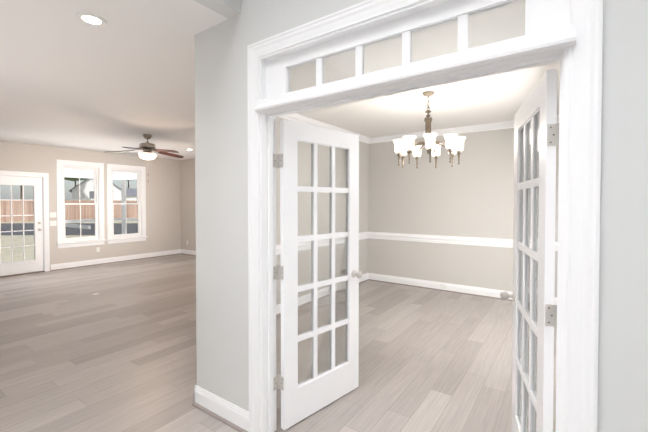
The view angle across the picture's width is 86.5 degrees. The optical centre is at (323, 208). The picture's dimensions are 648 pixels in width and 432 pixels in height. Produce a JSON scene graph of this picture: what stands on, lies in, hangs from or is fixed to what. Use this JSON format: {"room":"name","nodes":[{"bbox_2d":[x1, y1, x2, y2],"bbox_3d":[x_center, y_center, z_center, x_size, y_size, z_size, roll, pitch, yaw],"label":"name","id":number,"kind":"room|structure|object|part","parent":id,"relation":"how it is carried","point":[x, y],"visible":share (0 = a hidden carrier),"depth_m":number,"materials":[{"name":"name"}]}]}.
{"room":"entrance hallway","nodes":[
{"label":"entrance hallway","id":0,"kind":"room"},
{"bbox_2d":[0,141,180,270],"bbox_3d":[-7.151,-0.025,5.955,0.120,2.840,10.670,1,1,35],"label":"wall","id":1,"kind":"structure","parent":0,"point":[163,204],"depth_m":8.59,"materials":[{"name":"grey paint"}]},
{"bbox_2d":[0,170,49,277],"bbox_3d":[-6.311,0.309,7.112,0.163,2.133,1.006,1,1,35],"label":"door","id":2,"kind":"structure","parent":1,"relation":"attached to","point":[21,267],"depth_m":7.30,"materials":[{"name":"white wood"}]},
{"bbox_2d":[50,212,55,217],"bbox_3d":[-5.942,0.143,7.557,0.011,0.115,0.118,1,1,35],"label":"switch plate","id":3,"kind":"object","parent":1,"relation":"attached to","point":[52,215],"depth_m":7.55,"materials":[{"name":"white plastic"}]},
{"bbox_2d":[50,221,56,225],"bbox_3d":[-5.942,0.327,7.561,0.011,0.115,0.118,1,1,35],"label":"switch plate","id":4,"kind":"object","parent":1,"relation":"attached to","point":[52,223],"depth_m":7.56,"materials":[{"name":"white plastic"}]},
{"bbox_2d":[56,159,105,247],"bbox_3d":[-5.660,-0.104,8.019,0.175,1.968,0.986,1,1,35],"label":"window","id":5,"kind":"structure","parent":1,"relation":"in","point":[98,238],"depth_m":8.03,"materials":[{"name":"white wood"}]},
{"bbox_2d":[51,249,180,270],"bbox_3d":[-5.081,1.278,8.780,0.031,0.138,3.065,1,1,35],"label":"baseboard","id":6,"kind":"structure","parent":1,"relation":"attached to","point":[69,265],"depth_m":8.53,"materials":[{"name":"white wood"}]},
{"bbox_2d":[106,164,147,243],"bbox_3d":[-5.075,-0.118,8.848,0.175,1.968,0.985,1,1,35],"label":"window","id":7,"kind":"structure","parent":1,"relation":"in","point":[140,171],"depth_m":8.88,"materials":[{"name":"white wood"}]},
{"bbox_2d":[180,159,195,250],"bbox_3d":[-1.669,-0.068,8.450,5.960,2.840,0.270,1,1,35],"label":"wall","id":8,"kind":"structure","parent":0,"point":[188,216],"depth_m":9.84,"materials":[{"name":"grey paint"}]},
{"bbox_2d":[181,249,195,255],"bbox_3d":[-1.756,1.285,8.350,5.960,0.138,0.031,1,1,35],"label":"baseboard","id":9,"kind":"structure","parent":8,"relation":"attached to","point":[187,252],"depth_m":9.84,"materials":[{"name":"white wood"}]},
{"bbox_2d":[194,0,240,18],"bbox_3d":[-2.316,-1.750,-0.199,0.121,1.061,6.000,1,1,35],"label":"wall","id":10,"kind":"structure","parent":0,"point":[228,9],"depth_m":2.17,"materials":[{"name":"white paint"}]},
{"bbox_2d":[0,254,556,431],"bbox_3d":[-2.297,1.513,2.556,12.240,0.120,10.670,1,1,35],"label":"floor","id":11,"kind":"structure","parent":0,"point":[117,353],"depth_m":3.35,"materials":[{"name":"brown wood"}]},
{"bbox_2d":[0,0,559,160],"bbox_3d":[-3.155,-1.337,3.113,10.140,0.120,10.670,1,1,35],"label":"ceiling","id":12,"kind":"structure","parent":0,"point":[122,78],"depth_m":3.46,"materials":[{"name":"white paint"}]},
{"bbox_2d":[76,12,106,26],"bbox_3d":[-1.551,-1.259,2.300,0.176,0.008,0.176,1,1,35],"label":"recessed light","id":13,"kind":"object","parent":12,"relation":"in","point":[92,19],"visible":1,"depth_m":2.29,"materials":[{"name":"white"}]},
{"bbox_2d":[107,134,183,160],"bbox_3d":[-3.159,-0.906,6.273,1.315,0.850,1.274,1,1,35],"label":"ceiling fan","id":14,"kind":"object","parent":12,"relation":"hanging from","point":[147,148],"visible":1,"depth_m":6.16,"materials":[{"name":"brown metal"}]},
{"bbox_3d":[-3.195,-0.938,6.238,0.304,0.112,0.304,1,1,35],"label":"lamp shade","id":15,"kind":"part","parent":14,"relation":"part of","materials":[{"name":"white glass"}]},
{"bbox_2d":[393,91,465,167],"bbox_3d":[1.167,-0.882,3.856,0.768,0.814,0.764,1,1,35],"label":"chandelier","id":16,"kind":"object","parent":12,"relation":"hanging from","point":[453,143],"visible":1,"depth_m":3.78,"materials":[{"name":"white glass"}]},
{"bbox_2d":[276,117,367,304],"bbox_3d":[-0.064,-0.016,5.452,0.120,2.840,2.980,1,1,35],"label":"wall","id":17,"kind":"structure","parent":0,"point":[363,147],"depth_m":5.40,"materials":[{"name":"grey paint"}]},
{"bbox_2d":[276,273,368,315],"bbox_3d":[-0.011,1.335,5.419,0.031,0.138,2.950,1,1,35],"label":"baseboard","id":18,"kind":"structure","parent":17,"relation":"attached to","point":[365,277],"depth_m":5.22,"materials":[{"name":"white wood"}]},
{"bbox_2d":[276,232,368,254],"bbox_3d":[-0.013,0.534,5.407,0.026,0.130,2.950,1,1,35],"label":"trim","id":19,"kind":"structure","parent":17,"relation":"attached to","point":[364,235],"depth_m":5.36,"materials":[{"name":"white wood"}]},
{"bbox_2d":[279,113,369,143],"bbox_3d":[0.000,-1.267,5.349,0.078,0.095,2.920,1,1,35],"label":"crown molding","id":20,"kind":"structure","parent":17,"relation":"attached to","point":[295,117],"depth_m":5.16,"materials":[{"name":"white wood"}]},
{"bbox_2d":[194,0,647,431],"bbox_3d":[1.091,-0.353,1.167,4.900,3.660,0.120,1,1,35],"label":"wall","id":21,"kind":"structure","parent":0,"point":[221,145],"depth_m":1.95,"materials":[{"name":"white paint"}]},
{"bbox_2d":[192,385,248,431],"bbox_3d":[-0.722,1.387,2.402,0.611,0.138,0.061,1,1,35],"label":"baseboard","id":22,"kind":"structure","parent":21,"relation":"attached to","point":[228,413],"depth_m":2.37,"materials":[{"name":"white wood"}]},
{"bbox_2d":[277,119,361,429],"bbox_3d":[0.012,0.433,2.494,0.260,2.018,0.754,1,1,35],"label":"french door","id":23,"kind":"structure","parent":21,"relation":"in","point":[333,374],"depth_m":2.45,"materials":[{"name":"white wood"}]},
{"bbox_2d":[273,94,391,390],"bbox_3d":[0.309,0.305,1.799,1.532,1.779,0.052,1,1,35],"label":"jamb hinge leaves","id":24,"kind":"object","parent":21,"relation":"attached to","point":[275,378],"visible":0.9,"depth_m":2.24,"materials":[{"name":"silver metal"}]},
{"bbox_2d":[266,0,563,97],"bbox_3d":[0.277,-0.786,1.734,1.532,0.255,0.040,1,1,35],"label":"transom window","id":25,"kind":"structure","parent":21,"relation":"in","point":[542,15],"depth_m":1.64,"materials":[{"name":"white"}]},
{"bbox_2d":[247,0,602,431],"bbox_3d":[0.271,0.225,1.743,1.748,2.484,0.183,1,1,35],"label":"door frame","id":26,"kind":"structure","parent":21,"relation":"attached to","point":[579,36],"depth_m":1.37,"materials":[{"name":"white wood"}]},
{"bbox_2d":[500,69,558,431],"bbox_3d":[1.032,0.446,1.761,0.318,2.018,0.742,1,1,35],"label":"french door","id":27,"kind":"structure","parent":21,"relation":"in","point":[536,143],"depth_m":1.62,"materials":[{"name":"white wood"}]},
{"bbox_2d":[368,128,558,296],"bbox_3d":[2.349,-0.020,5.671,3.810,2.840,0.120,1,1,35],"label":"wall","id":28,"kind":"structure","parent":0,"point":[471,194],"depth_m":5.79,"materials":[{"name":"grey paint"}]},
{"bbox_2d":[440,284,446,288],"bbox_3d":[2.017,1.319,5.830,0.115,0.072,0.009,1,1,35],"label":"electrical outlet plate","id":29,"kind":"object","parent":28,"relation":"attached to","point":[443,286],"depth_m":5.83,"materials":[{"name":"white plastic"}]},
{"bbox_2d":[369,273,556,304],"bbox_3d":[2.334,1.332,5.613,3.640,0.138,0.031,1,1,35],"label":"baseboard","id":30,"kind":"structure","parent":28,"relation":"attached to","point":[455,288],"depth_m":5.87,"materials":[{"name":"white wood"}]},
{"bbox_2d":[369,232,557,250],"bbox_3d":[2.343,0.531,5.595,3.660,0.130,0.026,1,1,35],"label":"trim","id":31,"kind":"structure","parent":28,"relation":"attached to","point":[494,242],"depth_m":5.78,"materials":[{"name":"white wood"}]},
{"bbox_2d":[369,115,558,143],"bbox_3d":[2.304,-1.271,5.560,3.600,0.095,0.078,1,1,35],"label":"crown molding","id":32,"kind":"structure","parent":28,"relation":"attached to","point":[507,124],"depth_m":5.64,"materials":[{"name":"white wood"}]},
{"label":"outside","id":33,"kind":"structure","parent":0,"visible":0},
{"bbox_2d":[1,218,137,262],"bbox_3d":[-54.990,1.042,52.936,132.200,0.500,200.000,1,1,35],"label":"ground","id":34,"kind":"structure","parent":33,"point":[6,253],"depth_m":13.92,"materials":[{"name":"green plant"}]},
{"bbox_2d":[0,200,137,221],"bbox_3d":[-18.621,0.401,21.138,24.360,1.970,130.000,1,1,35],"label":"fence","id":35,"kind":"object","parent":34,"relation":"on","point":[70,215],"depth_m":33.51,"materials":[{"name":"brown wood"}]},
{"bbox_2d":[1,223,137,234],"bbox_3d":[-20.604,1.066,16.423,22.522,0.800,18.027,1,1,35],"label":"fence","id":36,"kind":"object","parent":34,"relation":"on","point":[5,226],"depth_m":17.85,"materials":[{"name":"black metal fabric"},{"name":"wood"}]},
{"bbox_2d":[64,177,86,185],"bbox_3d":[-56.745,-10.445,77.943,9.561,21.716,9.093,1,1,35],"label":"tree","id":37,"kind":"object","parent":34,"relation":"on","point":[73,179],"depth_m":76.89,"materials":[{"name":"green plant"}]},
{"bbox_2d":[69,178,93,199],"bbox_3d":[-44.743,-2.628,66.370,6.500,6.480,12.800,-1,1,-34],"label":"house","id":38,"kind":"structure","parent":34,"relation":"on","point":[83,189],"depth_m":60.86,"materials":[{"name":"white"}]},
{"bbox_2d":[64,168,137,233],"bbox_3d":[-6.465,0.095,10.339,3.788,2.950,2.780,1,1,35],"label":"porch","id":39,"kind":"object","parent":34,"relation":"on","point":[124,177],"depth_m":11.71,"materials":[{"name":"white wood"}]},
{"bbox_2d":[113,183,136,200],"bbox_3d":[-46.286,-2.878,83.345,13.750,6.400,9.700,-1,1,-32],"label":"house","id":40,"kind":"structure","parent":34,"relation":"on","point":[128,191],"depth_m":79.50,"materials":[{"name":"white"}]}
]}

